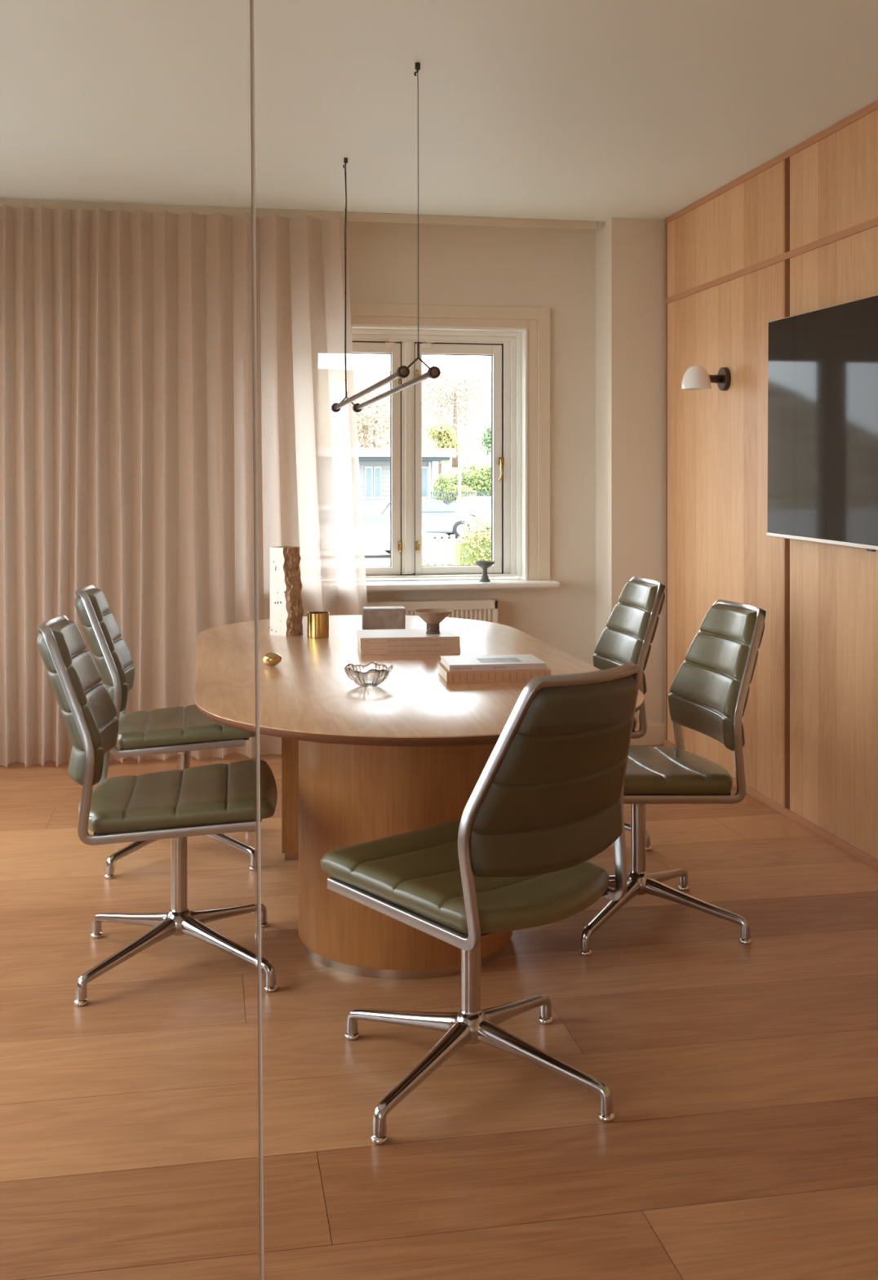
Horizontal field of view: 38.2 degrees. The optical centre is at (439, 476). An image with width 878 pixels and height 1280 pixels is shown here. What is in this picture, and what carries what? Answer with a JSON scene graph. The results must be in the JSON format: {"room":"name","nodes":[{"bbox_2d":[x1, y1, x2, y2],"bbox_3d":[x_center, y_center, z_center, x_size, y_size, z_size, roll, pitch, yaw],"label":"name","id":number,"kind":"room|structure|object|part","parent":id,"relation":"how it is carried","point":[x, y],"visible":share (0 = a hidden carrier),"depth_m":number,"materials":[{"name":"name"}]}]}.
{"room":"office","nodes":[
{"label":"office","id":0,"kind":"room"},
{"bbox_2d":[248,0,263,1279],"bbox_3d":[-0.143,0.028,1.906,4.015,2.544,0.010,0,0,-11],"label":"wall","id":1,"kind":"structure","parent":0,"point":[251,2],"depth_m":1.88,"materials":[{"name":"clear glass"}]},
{"bbox_2d":[258,217,595,666],"bbox_3d":[-0.883,0.028,6.162,4.515,2.544,0.260,0,0,-11],"label":"wall","id":2,"kind":"structure","parent":0,"point":[555,269],"depth_m":6.30,"materials":[{"name":"beige paint"}]},
{"bbox_2d":[367,598,498,623],"bbox_3d":[-0.127,0.889,6.114,0.825,0.582,0.102,0,0,-11],"label":"radiator","id":3,"kind":"object","parent":2,"relation":"attached to","point":[477,609],"visible":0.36,"depth_m":6.11,"materials":[{"name":"white metal"}]},
{"bbox_2d":[367,598,497,602],"bbox_3d":[-0.127,0.605,6.112,0.825,0.014,0.085,0,0,-11],"label":"grille","id":4,"kind":"object","parent":3,"relation":"attached to","point":[468,600],"depth_m":6.12,"materials":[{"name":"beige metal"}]},
{"bbox_2d":[350,302,560,593],"bbox_3d":[-0.143,-0.135,6.175,1.435,1.399,0.325,0,0,-11],"label":"window","id":5,"kind":"structure","parent":2,"relation":"in","point":[517,340],"depth_m":6.26,"materials":[{"name":"beige paint"}]},
{"bbox_3d":[-0.417,-0.085,6.234,0.455,1.145,0.050,0,0,-11],"label":"casement sash","id":6,"kind":"part","parent":5,"relation":"part of","materials":[{"name":"white paint"}]},
{"bbox_3d":[0.094,-0.085,6.329,0.442,1.145,0.050,0,0,-11],"label":"casement sash","id":7,"kind":"part","parent":5,"relation":"part of","materials":[{"name":"white paint"}]},
{"bbox_3d":[-0.143,0.539,6.175,1.435,0.052,0.325,0,0,-11],"label":"sill","id":8,"kind":"part","parent":5,"relation":"part of","materials":[{"name":"white paint"}]},
{"bbox_2d":[475,560,494,582],"bbox_3d":[0.223,0.463,6.160,0.096,0.099,0.096,0,0,-11],"label":"pedestal bowl","id":9,"kind":"object","parent":5,"relation":"on","point":[484,565],"visible":1,"depth_m":6.14,"materials":[{"name":"grey ceramic"}]},
{"bbox_3d":[0.312,-0.075,6.339,0.028,0.040,0.007,0,0,-11],"label":"handle","id":10,"kind":"part","parent":5,"relation":"part of","materials":[{"name":"gold metal"}]},
{"bbox_2d":[0,744,877,1279],"bbox_3d":[-0.055,1.360,1.707,4.515,0.120,9.350,0,0,-11],"label":"floor","id":11,"kind":"structure","parent":0,"point":[741,1143],"depth_m":2.74,"materials":[{"name":"brown wood"}]},
{"bbox_2d":[36,614,277,1006],"bbox_3d":[-0.746,0.840,3.378,0.625,0.919,0.509,0,0,-11],"label":"swivel chair","id":12,"kind":"object","parent":11,"relation":"on","point":[175,805],"visible":0.97,"depth_m":3.26,"materials":[{"name":"green leather"}]},
{"bbox_3d":[-0.954,0.591,3.350,0.173,0.396,0.448,0,0,-9],"label":"backrest","id":13,"kind":"part","parent":12,"relation":"part of","materials":[{"name":"green leather"}]},
{"bbox_3d":[-0.796,1.230,3.244,0.044,0.113,0.326,0,0,34],"label":"leg","id":14,"kind":"part","parent":12,"relation":"part of","materials":[{"name":"silver metal"}]},
{"bbox_3d":[-0.843,1.230,3.490,0.326,0.113,0.044,0,0,34],"label":"leg","id":15,"kind":"part","parent":12,"relation":"part of","materials":[{"name":"silver metal"}]},
{"bbox_3d":[-0.775,0.648,3.378,0.562,0.534,0.506,0,0,-9],"label":"frame","id":16,"kind":"part","parent":12,"relation":"part of","materials":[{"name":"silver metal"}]},
{"bbox_3d":[-0.696,0.854,3.391,0.519,0.083,0.497,0,0,-9],"label":"seat","id":17,"kind":"part","parent":12,"relation":"part of","materials":[{"name":"green leather"}]},
{"bbox_3d":[-0.595,1.230,3.536,0.044,0.113,0.326,0,0,35],"label":"leg","id":18,"kind":"part","parent":12,"relation":"part of","materials":[{"name":"silver metal"}]},
{"bbox_3d":[-0.549,1.230,3.292,0.326,0.113,0.044,0,0,34],"label":"leg","id":19,"kind":"part","parent":12,"relation":"part of","materials":[{"name":"silver metal"}]},
{"bbox_2d":[74,584,254,879],"bbox_3d":[-0.933,0.840,4.367,0.626,0.919,0.509,0,0,-11],"label":"swivel chair","id":20,"kind":"object","parent":11,"relation":"on","point":[180,730],"visible":0.79,"depth_m":4.17,"materials":[{"name":"green leather"}]},
{"bbox_3d":[-1.139,0.591,4.328,0.173,0.396,0.448,0,0,-11],"label":"backrest","id":21,"kind":"part","parent":20,"relation":"part of","materials":[{"name":"green leather"}]},
{"bbox_3d":[-0.984,1.230,4.230,0.044,0.113,0.326,0,0,35],"label":"leg","id":22,"kind":"part","parent":20,"relation":"part of","materials":[{"name":"silver metal"}]},
{"bbox_3d":[-0.961,0.648,4.361,0.562,0.534,0.506,0,0,-11],"label":"frame","id":23,"kind":"part","parent":20,"relation":"part of","materials":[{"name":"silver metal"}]},
{"bbox_3d":[-0.882,0.854,4.375,0.519,0.083,0.497,0,0,-11],"label":"seat","id":24,"kind":"part","parent":20,"relation":"part of","materials":[{"name":"green leather"}]},
{"bbox_3d":[-0.736,1.230,4.276,0.326,0.113,0.044,0,0,34],"label":"leg","id":25,"kind":"part","parent":20,"relation":"part of","materials":[{"name":"silver metal"}]},
{"bbox_2d":[194,614,644,979],"bbox_3d":[-0.166,0.932,3.956,1.166,0.735,2.436,0,0,-11],"label":"meeting table","id":26,"kind":"object","parent":11,"relation":"on","point":[408,752],"visible":0.74,"depth_m":3.31,"materials":[{"name":"brown wood"}]},
{"bbox_2d":[262,652,281,666],"bbox_3d":[-0.495,0.544,3.762,0.056,0.042,0.043,0,0,16],"label":"pebble","id":27,"kind":"object","parent":26,"relation":"on","point":[271,659],"visible":1,"depth_m":3.75,"materials":[{"name":"gold metal"}]},
{"bbox_2d":[270,546,303,636],"bbox_3d":[-0.538,0.409,4.516,0.104,0.312,0.080,0,0,37],"label":"stone block","id":28,"kind":"object","parent":26,"relation":"on","point":[286,611],"visible":1,"depth_m":4.49,"materials":[{"name":"white stone"}]},
{"bbox_2d":[307,611,328,638],"bbox_3d":[-0.425,0.522,4.460,0.077,0.085,0.077,0,0,-11],"label":"brass cup","id":29,"kind":"object","parent":26,"relation":"on","point":[317,621],"visible":1,"depth_m":4.43,"materials":[{"name":"gold metal"}]},
{"bbox_2d":[344,662,393,687],"bbox_3d":[-0.188,0.536,3.409,0.130,0.056,0.130,0,0,-11],"label":"glass bowl","id":30,"kind":"object","parent":26,"relation":"on","point":[371,674],"visible":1,"depth_m":3.37,"materials":[{"name":"clear glass"}]},
{"bbox_2d":[356,643,461,655],"bbox_3d":[-0.102,0.556,4.123,0.318,0.018,0.216,0,0,-7],"label":"book","id":31,"kind":"object","parent":26,"relation":"on","point":[419,651],"visible":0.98,"depth_m":4.02,"materials":[{"name":"beige paper"}]},
{"bbox_2d":[356,638,460,649],"bbox_3d":[-0.103,0.538,4.123,0.318,0.018,0.216,0,0,-7],"label":"book","id":32,"kind":"object","parent":31,"relation":"on","point":[414,645],"visible":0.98,"depth_m":4.02,"materials":[{"name":"beige paper"}]},
{"bbox_2d":[356,628,460,644],"bbox_3d":[-0.104,0.520,4.124,0.318,0.018,0.216,0,0,-7],"label":"book","id":33,"kind":"object","parent":32,"relation":"on","point":[418,635],"visible":1,"depth_m":4.04,"materials":[{"name":"beige paper"}]},
{"bbox_2d":[362,606,405,629],"bbox_3d":[-0.203,0.523,4.641,0.156,0.084,0.090,0,0,-5],"label":"marble block","id":34,"kind":"object","parent":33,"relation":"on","point":[373,617],"visible":0.76,"depth_m":4.60,"materials":[{"name":"beige stone"}]},
{"bbox_2d":[413,608,452,634],"bbox_3d":[-0.019,0.474,4.116,0.125,0.074,0.125,0,0,-11],"label":"footed bowl","id":35,"kind":"object","parent":33,"relation":"on","point":[433,618],"visible":1,"depth_m":4.09,"materials":[{"name":"brown ceramic"}]},
{"bbox_2d":[438,662,551,684],"bbox_3d":[0.153,0.549,3.557,0.290,0.032,0.179,0,0,-8],"label":"book","id":36,"kind":"object","parent":26,"relation":"on","point":[493,676],"visible":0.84,"depth_m":3.47,"materials":[{"name":"beige paper"}]},
{"bbox_2d":[440,653,546,671],"bbox_3d":[0.149,0.524,3.566,0.269,0.018,0.181,0,0,-8],"label":"book","id":37,"kind":"object","parent":36,"relation":"on","point":[526,661],"visible":1,"depth_m":3.51,"materials":[{"name":"beige paper"}]},
{"bbox_2d":[477,657,522,662],"bbox_3d":[0.168,0.516,3.554,0.116,0.001,0.080,0,0,-8],"label":"picture","id":38,"kind":"object","parent":37,"relation":"on","point":[479,660],"depth_m":3.55},
{"bbox_2d":[320,662,640,1144],"bbox_3d":[0.085,0.840,2.714,0.593,0.919,0.669,0,0,-24],"label":"swivel chair","id":39,"kind":"object","parent":11,"relation":"on","point":[547,800],"visible":1,"depth_m":2.54,"materials":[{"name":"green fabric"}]},
{"bbox_3d":[-0.078,1.230,2.848,0.326,0.113,0.044,0,0,34],"label":"leg","id":40,"kind":"part","parent":39,"relation":"part of","materials":[{"name":"silver metal"}]},
{"bbox_3d":[-0.033,1.230,2.603,0.044,0.113,0.326,0,0,35],"label":"leg","id":41,"kind":"part","parent":39,"relation":"part of","materials":[{"name":"silver metal"}]},
{"bbox_3d":[0.081,0.854,2.744,0.497,0.083,0.519,0,0,-42],"label":"seat","id":42,"kind":"part","parent":39,"relation":"part of","materials":[{"name":"green leather"}]},
{"bbox_3d":[0.134,0.648,2.683,0.506,0.534,0.562,0,0,-42],"label":"frame","id":43,"kind":"part","parent":39,"relation":"part of","materials":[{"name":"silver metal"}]},
{"bbox_3d":[0.170,1.230,2.894,0.044,0.113,0.326,0,0,35],"label":"leg","id":44,"kind":"part","parent":39,"relation":"part of","materials":[{"name":"silver metal"}]},
{"bbox_3d":[0.214,1.230,2.647,0.326,0.113,0.044,0,0,35],"label":"leg","id":45,"kind":"part","parent":39,"relation":"part of","materials":[{"name":"silver metal"}]},
{"bbox_2d":[593,577,666,850],"bbox_3d":[0.504,0.840,4.609,0.628,0.919,0.512,0,0,-11],"label":"swivel chair","id":46,"kind":"object","parent":11,"relation":"on","point":[628,634],"visible":0.42,"depth_m":4.62,"materials":[{"name":"green leather"}]},
{"bbox_3d":[0.710,0.591,4.647,0.173,0.396,0.448,0,0,-11],"label":"backrest","id":47,"kind":"part","parent":46,"relation":"part of","materials":[{"name":"green leather"}]},
{"bbox_3d":[0.532,0.648,4.613,0.562,0.534,0.506,0,0,-11],"label":"frame","id":48,"kind":"part","parent":46,"relation":"part of","materials":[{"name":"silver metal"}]},
{"bbox_3d":[0.453,0.854,4.598,0.519,0.083,0.497,0,0,-11],"label":"seat","id":49,"kind":"part","parent":46,"relation":"part of","materials":[{"name":"green leather"}]},
{"bbox_3d":[0.600,1.230,4.499,0.326,0.113,0.044,0,0,34],"label":"leg","id":50,"kind":"part","parent":46,"relation":"part of","materials":[{"name":"silver metal"}]},
{"bbox_2d":[579,599,766,955],"bbox_3d":[0.636,0.840,3.722,0.624,0.919,0.506,0,0,-11],"label":"swivel chair","id":51,"kind":"object","parent":11,"relation":"on","point":[710,690],"visible":0.87,"depth_m":3.66,"materials":[{"name":"green leather"}]},
{"bbox_3d":[0.485,1.230,3.570,0.044,0.113,0.326,0,0,34],"label":"leg","id":52,"kind":"part","parent":51,"relation":"part of","materials":[{"name":"silver metal"}]},
{"bbox_3d":[0.439,1.230,3.818,0.326,0.113,0.044,0,0,35],"label":"leg","id":53,"kind":"part","parent":51,"relation":"part of","materials":[{"name":"silver metal"}]},
{"bbox_3d":[0.684,1.230,3.863,0.044,0.113,0.326,0,0,34],"label":"leg","id":54,"kind":"part","parent":51,"relation":"part of","materials":[{"name":"silver metal"}]},
{"bbox_3d":[0.584,0.854,3.716,0.519,0.083,0.497,0,0,-12],"label":"seat","id":55,"kind":"part","parent":51,"relation":"part of","materials":[{"name":"green leather"}]},
{"bbox_3d":[0.663,0.648,3.733,0.562,0.534,0.506,0,0,-12],"label":"frame","id":56,"kind":"part","parent":51,"relation":"part of","materials":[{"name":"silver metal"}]},
{"bbox_3d":[0.732,1.230,3.617,0.326,0.113,0.044,0,0,34],"label":"leg","id":57,"kind":"part","parent":51,"relation":"part of","materials":[{"name":"silver metal"}]},
{"bbox_3d":[0.840,0.591,3.769,0.173,0.396,0.448,0,0,-12],"label":"backrest","id":58,"kind":"part","parent":51,"relation":"part of","materials":[{"name":"green leather"}]},
{"bbox_2d":[0,0,877,224],"bbox_3d":[-0.018,-1.369,1.777,4.615,0.250,9.100,0,0,-11],"label":"ceiling","id":59,"kind":"structure","parent":0,"point":[586,110],"depth_m":4.15,"materials":[{"name":"white paint"}]},
{"bbox_2d":[0,198,599,231],"bbox_3d":[-1.034,-1.224,5.860,3.689,0.041,0.038,0,0,-11],"label":"rail","id":60,"kind":"object","parent":59,"relation":"attached to","point":[69,205],"visible":0.97,"depth_m":5.95,"materials":[{"name":"beige paint"}]},
{"bbox_2d":[0,203,367,767],"bbox_3d":[-1.560,0.042,5.694,2.573,2.494,0.100,0,0,-11],"label":"curtain","id":61,"kind":"object","parent":60,"relation":"hanging from","point":[126,397],"visible":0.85,"depth_m":5.76,"materials":[{"name":"fabric"}]},
{"bbox_2d":[331,62,440,412],"bbox_3d":[-0.218,-0.752,4.493,0.131,0.984,1.416,0,0,-13],"label":"pendant lamp","id":62,"kind":"object","parent":59,"relation":"hanging from","point":[403,371],"visible":1,"depth_m":4.26,"materials":[{"name":"brown metal"}]},
{"bbox_3d":[-0.374,-0.776,5.059,0.008,0.873,0.210,0,0,-4],"label":"cord","id":63,"kind":"part","parent":62,"relation":"part of","materials":[{"name":"black plastic"}]},
{"bbox_3d":[-0.371,-0.777,5.060,0.005,0.876,0.210,0,0,-4],"label":"cord","id":64,"kind":"part","parent":62,"relation":"part of","materials":[{"name":"black plastic"}]},
{"bbox_3d":[-0.084,-0.336,3.814,0.048,0.046,0.006,0,0,-11],"label":"yoke arm","id":65,"kind":"part","parent":62,"relation":"part of","materials":[{"name":"brown metal"}]},
{"bbox_3d":[-0.065,-0.809,3.817,0.008,0.819,0.003,0,0,-11],"label":"cord","id":66,"kind":"part","parent":62,"relation":"part of","materials":[{"name":"black plastic"}]},
{"bbox_3d":[-0.062,-0.381,3.818,0.008,0.048,0.007,0,0,-11],"label":"stem","id":67,"kind":"part","parent":62,"relation":"part of","materials":[{"name":"brown metal"}]},
{"bbox_3d":[-0.040,-0.336,3.822,0.049,0.046,0.006,0,0,-11],"label":"yoke arm","id":68,"kind":"part","parent":62,"relation":"part of","materials":[{"name":"brown metal"}]},
{"bbox_2d":[595,217,665,724],"bbox_3d":[0.955,0.028,6.245,0.300,2.544,0.250,0,0,-11],"label":"wall pillar","id":69,"kind":"structure","parent":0,"point":[630,252],"depth_m":6.13,"materials":[{"name":"beige paint"}]},
{"bbox_2d":[630,724,665,745],"bbox_3d":[0.934,1.250,6.235,0.279,0.100,0.262,0,0,-11],"label":"baseboard","id":70,"kind":"structure","parent":69,"relation":"attached to","point":[655,735],"depth_m":6.12,"materials":[{"name":"beige paint"}]},
{"bbox_2d":[665,99,877,859],"bbox_3d":[1.986,0.028,1.915,0.224,2.544,8.640,0,0,-11],"label":"wall","id":71,"kind":"structure","parent":0,"point":[797,233],"depth_m":5.01,"materials":[{"name":"brown wood"}]},
{"bbox_2d":[681,365,731,391],"bbox_3d":[1.131,-0.418,5.397,0.198,0.106,0.125,0,0,-11],"label":"wall lamp","id":72,"kind":"object","parent":71,"relation":"attached to","point":[696,377],"visible":1,"depth_m":5.36,"materials":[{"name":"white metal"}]},
{"bbox_3d":[1.095,-0.420,5.391,0.125,0.101,0.125,0,0,-11],"label":"lamp shade","id":73,"kind":"part","parent":72,"relation":"part of","materials":[{"name":"white glass"}]},
{"bbox_3d":[1.164,-0.415,5.404,0.090,0.044,0.044,0,0,-11],"label":"arm","id":74,"kind":"part","parent":72,"relation":"part of","materials":[{"name":"brown metal"}]},
{"bbox_3d":[1.218,-0.415,5.414,0.021,0.100,0.100,0,0,-11],"label":"wall plate","id":75,"kind":"part","parent":72,"relation":"part of","materials":[{"name":"brown metal"}]},
{"bbox_3d":[1.223,-1.037,5.492,0.018,0.362,1.247,0,0,-11],"label":"wood panel","id":76,"kind":"part","parent":71,"relation":"part of","materials":[{"name":"brown wood"}]},
{"bbox_3d":[1.223,0.221,5.492,0.018,2.102,1.247,0,0,-11],"label":"wood panel","id":77,"kind":"part","parent":71,"relation":"part of","materials":[{"name":"brown wood"}]},
{"bbox_2d":[663,739,877,870],"bbox_3d":[1.862,1.286,1.984,0.016,0.028,8.420,0,0,-11],"label":"baseboard","id":78,"kind":"structure","parent":71,"relation":"attached to","point":[859,854],"depth_m":4.64,"materials":[{"name":"brown wood"}]},
{"bbox_2d":[767,294,877,551],"bbox_3d":[1.426,-0.171,4.150,0.072,0.827,1.450,0,1,-11],"label":"television","id":79,"kind":"object","parent":71,"relation":"attached to","point":[823,372],"visible":1,"depth_m":4.40,"materials":[{"name":"black glass"}]},
{"bbox_3d":[1.461,-1.037,4.214,0.018,0.362,1.252,0,0,-11],"label":"wood panel","id":80,"kind":"part","parent":71,"relation":"part of","materials":[{"name":"brown wood"}]},
{"bbox_3d":[1.461,0.221,4.214,0.018,2.102,1.252,0,0,-11],"label":"wood panel","id":81,"kind":"part","parent":71,"relation":"part of","materials":[{"name":"brown wood"}]},
{"label":"outside","id":82,"kind":"structure","parent":0,"visible":0},
{"bbox_2d":[364,527,488,579],"bbox_3d":[6.269,2.400,75.720,180.000,0.200,133.400,0,0,-11],"label":"ground","id":83,"kind":"structure","parent":82,"point":[372,557],"depth_m":36.73,"materials":[{"name":"white"}]},
{"bbox_2d":[361,506,428,553],"bbox_3d":[-2.454,1.565,36.151,4.206,1.470,1.842,0,0,-11],"label":"car","id":84,"kind":"object","parent":83,"relation":"on","point":[376,526],"visible":0.11,"depth_m":35.47,"materials":[{"name":"grey paint"}]},
{"bbox_2d":[358,448,456,511],"bbox_3d":[-8.034,0.490,62.382,16.600,3.620,7.600,0,0,-11],"label":"house","id":85,"kind":"structure","parent":83,"relation":"on","point":[374,463],"depth_m":60.36,"materials":[{"name":"grey"}]},
{"bbox_2d":[392,534,462,578],"bbox_3d":[-0.105,1.490,14.698,0.904,1.620,0.160,0,0,-11],"label":"picket fence","id":86,"kind":"object","parent":83,"relation":"on","point":[431,537],"visible":0.18,"depth_m":14.74,"materials":[{"name":"white wood"}]},
{"bbox_2d":[377,497,483,537],"bbox_3d":[-0.440,1.565,47.205,3.906,1.470,1.842,0,0,-11],"label":"car","id":87,"kind":"object","parent":83,"relation":"on","point":[437,516],"visible":0.32,"depth_m":46.51,"materials":[{"name":"silver metal"}]},
{"bbox_2d":[442,484,476,502],"bbox_3d":[1.079,1.053,65.307,1.861,1.296,1.148,0,0,-11],"label":"bush","id":88,"kind":"object","parent":83,"relation":"on","point":[464,487],"visible":0.42,"depth_m":65.10,"materials":[{"name":"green plant"}]},
{"bbox_2d":[428,490,491,504],"bbox_3d":[2.312,1.490,59.525,5.700,1.620,0.200,0,0,-11],"label":"iron railing","id":89,"kind":"object","parent":83,"relation":"on","point":[431,492],"visible":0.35,"depth_m":59.12,"materials":[{"name":"grey metal"}]},
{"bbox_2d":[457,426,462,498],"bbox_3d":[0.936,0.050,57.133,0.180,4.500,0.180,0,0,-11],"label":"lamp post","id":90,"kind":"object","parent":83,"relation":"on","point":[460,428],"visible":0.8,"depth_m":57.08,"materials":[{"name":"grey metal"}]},
{"bbox_2d":[432,461,491,500],"bbox_3d":[1.963,0.597,69.532,4.931,2.990,1.736,0,0,-11],"label":"bush","id":91,"kind":"object","parent":83,"relation":"on","point":[480,482],"visible":0.45,"depth_m":69.17,"materials":[{"name":"green plant"}]},
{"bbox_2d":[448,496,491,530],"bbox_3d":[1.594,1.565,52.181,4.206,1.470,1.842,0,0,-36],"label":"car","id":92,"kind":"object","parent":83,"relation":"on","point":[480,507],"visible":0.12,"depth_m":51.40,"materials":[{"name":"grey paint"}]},
{"bbox_2d":[455,515,514,577],"bbox_3d":[0.927,1.402,16.396,1.444,1.838,0.730,0,0,-11],"label":"hedge","id":93,"kind":"object","parent":83,"relation":"on","point":[471,551],"visible":0.1,"depth_m":16.11,"materials":[{"name":"green plant"}]},
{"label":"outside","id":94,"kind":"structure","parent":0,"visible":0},
{"bbox_2d":[353,369,491,500],"bbox_3d":[19.044,-5.196,116.440,200.000,14.992,58.000,0,0,-11],"label":"hillside","id":95,"kind":"structure","parent":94,"point":[472,453],"depth_m":120.27,"materials":[{"name":"white"}]},
{"bbox_2d":[354,374,390,448],"bbox_3d":[-6.138,-4.427,104.592,6.509,8.369,5.926,0,0,-11],"label":"tree","id":96,"kind":"object","parent":95,"relation":"on","point":[375,406],"visible":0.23,"depth_m":104.55,"materials":[{"name":"brown plant"}]},
{"bbox_2d":[355,401,390,448],"bbox_3d":[-4.481,-1.686,86.514,5.803,6.841,4.567,0,0,-11],"label":"tree","id":97,"kind":"object","parent":95,"relation":"on","point":[365,424],"visible":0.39,"depth_m":86.21,"materials":[{"name":"brown plant"}]},
{"bbox_2d":[424,417,462,488],"bbox_3d":[0.323,-1.659,91.554,3.011,5.319,2.678,0,0,-11],"label":"tree","id":98,"kind":"object","parent":95,"relation":"on","point":[446,437],"visible":0.73,"depth_m":90.94,"materials":[{"name":"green plant"}]},
{"bbox_2d":[422,360,491,467],"bbox_3d":[1.261,-4.957,99.784,6.645,8.544,5.451,0,0,-11],"label":"tree","id":99,"kind":"object","parent":95,"relation":"on","point":[455,460],"visible":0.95,"depth_m":99.78,"materials":[{"name":"brown plant"}]},
{"bbox_2d":[477,422,491,455],"bbox_3d":[4.781,-1.389,92.493,3.939,6.246,3.348,0,0,-11],"label":"tree","id":100,"kind":"object","parent":95,"relation":"on","point":[485,438],"visible":0.16,"depth_m":92.37,"materials":[{"name":"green plant"}]}
]}

